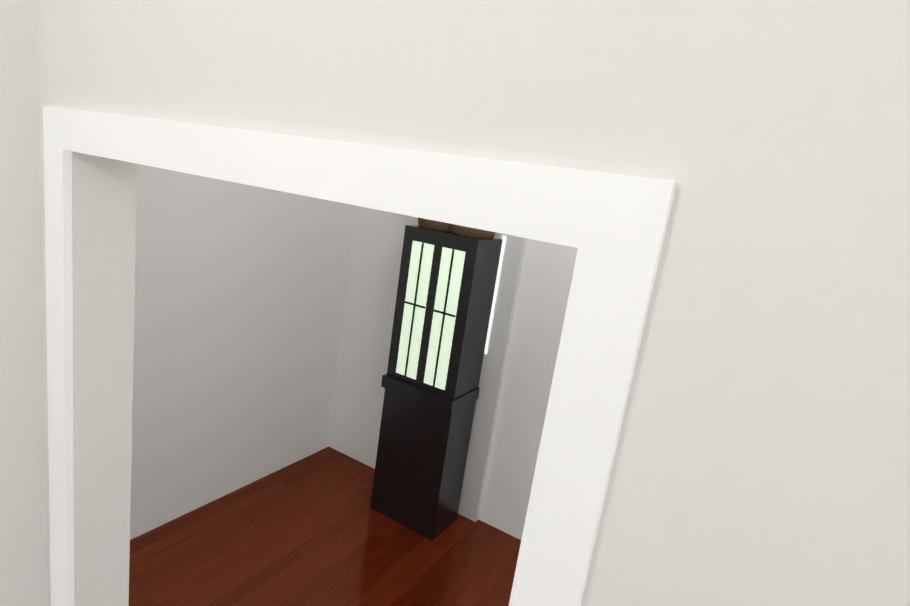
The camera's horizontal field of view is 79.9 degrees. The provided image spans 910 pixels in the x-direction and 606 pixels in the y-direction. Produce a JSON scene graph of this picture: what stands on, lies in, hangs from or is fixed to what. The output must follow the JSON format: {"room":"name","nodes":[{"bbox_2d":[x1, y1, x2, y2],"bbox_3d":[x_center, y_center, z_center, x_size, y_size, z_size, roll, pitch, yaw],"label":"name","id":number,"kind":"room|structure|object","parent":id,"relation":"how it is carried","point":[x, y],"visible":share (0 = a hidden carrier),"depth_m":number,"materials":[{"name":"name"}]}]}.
{"room":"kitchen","nodes":[
{"label":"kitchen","id":0,"kind":"room"},
{"bbox_2d":[0,0,31,605],"bbox_3d":[-0.777,-0.032,2.618,1.670,3.050,2.600,15,14,29],"label":"wall","id":1,"kind":"structure","parent":0,"point":[15,574],"depth_m":0.92,"materials":[{"name":"white paint"}]},
{"bbox_2d":[129,447,520,605],"bbox_3d":[-1.056,2.579,-2.169,18.000,0.050,16.214,15,14,29],"label":"floor","id":2,"kind":"structure","parent":0,"point":[314,529],"depth_m":3.12,"materials":[{"name":"brown wood"}]},
{"bbox_2d":[370,225,502,539],"bbox_3d":[-0.148,0.492,3.406,0.520,1.884,0.330,15,14,29],"label":"hutch","id":3,"kind":"object","parent":2,"relation":"on","point":[442,313],"visible":0.96,"depth_m":3.27,"materials":[{"name":"black wood"}]},
{"bbox_2d":[418,217,494,238],"bbox_3d":[0.015,-0.519,3.206,0.560,0.200,0.340,15,14,29],"label":"basket","id":4,"kind":"object","parent":3,"relation":"on","point":[453,228],"visible":0.23,"depth_m":3.10,"materials":[{"name":"brown wicker"}]},
{"bbox_2d":[16,0,909,605],"bbox_3d":[0.437,0.312,1.873,1.200,3.050,2.700,15,14,29],"label":"wall","id":5,"kind":"structure","parent":0,"point":[230,336],"depth_m":0.47,"materials":[{"name":"white paint"}]},
{"bbox_2d":[43,106,676,605],"bbox_3d":[-0.395,0.859,0.852,0.939,2.186,0.012,15,14,29],"label":"door frame","id":6,"kind":"structure","parent":5,"relation":"attached to","point":[611,228],"depth_m":0.47,"materials":[{"name":"white wood"}]},
{"bbox_2d":[458,232,526,521],"bbox_3d":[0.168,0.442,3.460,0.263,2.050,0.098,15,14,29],"label":"entry door","id":7,"kind":"structure","parent":5,"relation":"in","point":[502,314],"depth_m":3.43,"materials":[{"name":"white wood"}]}
]}

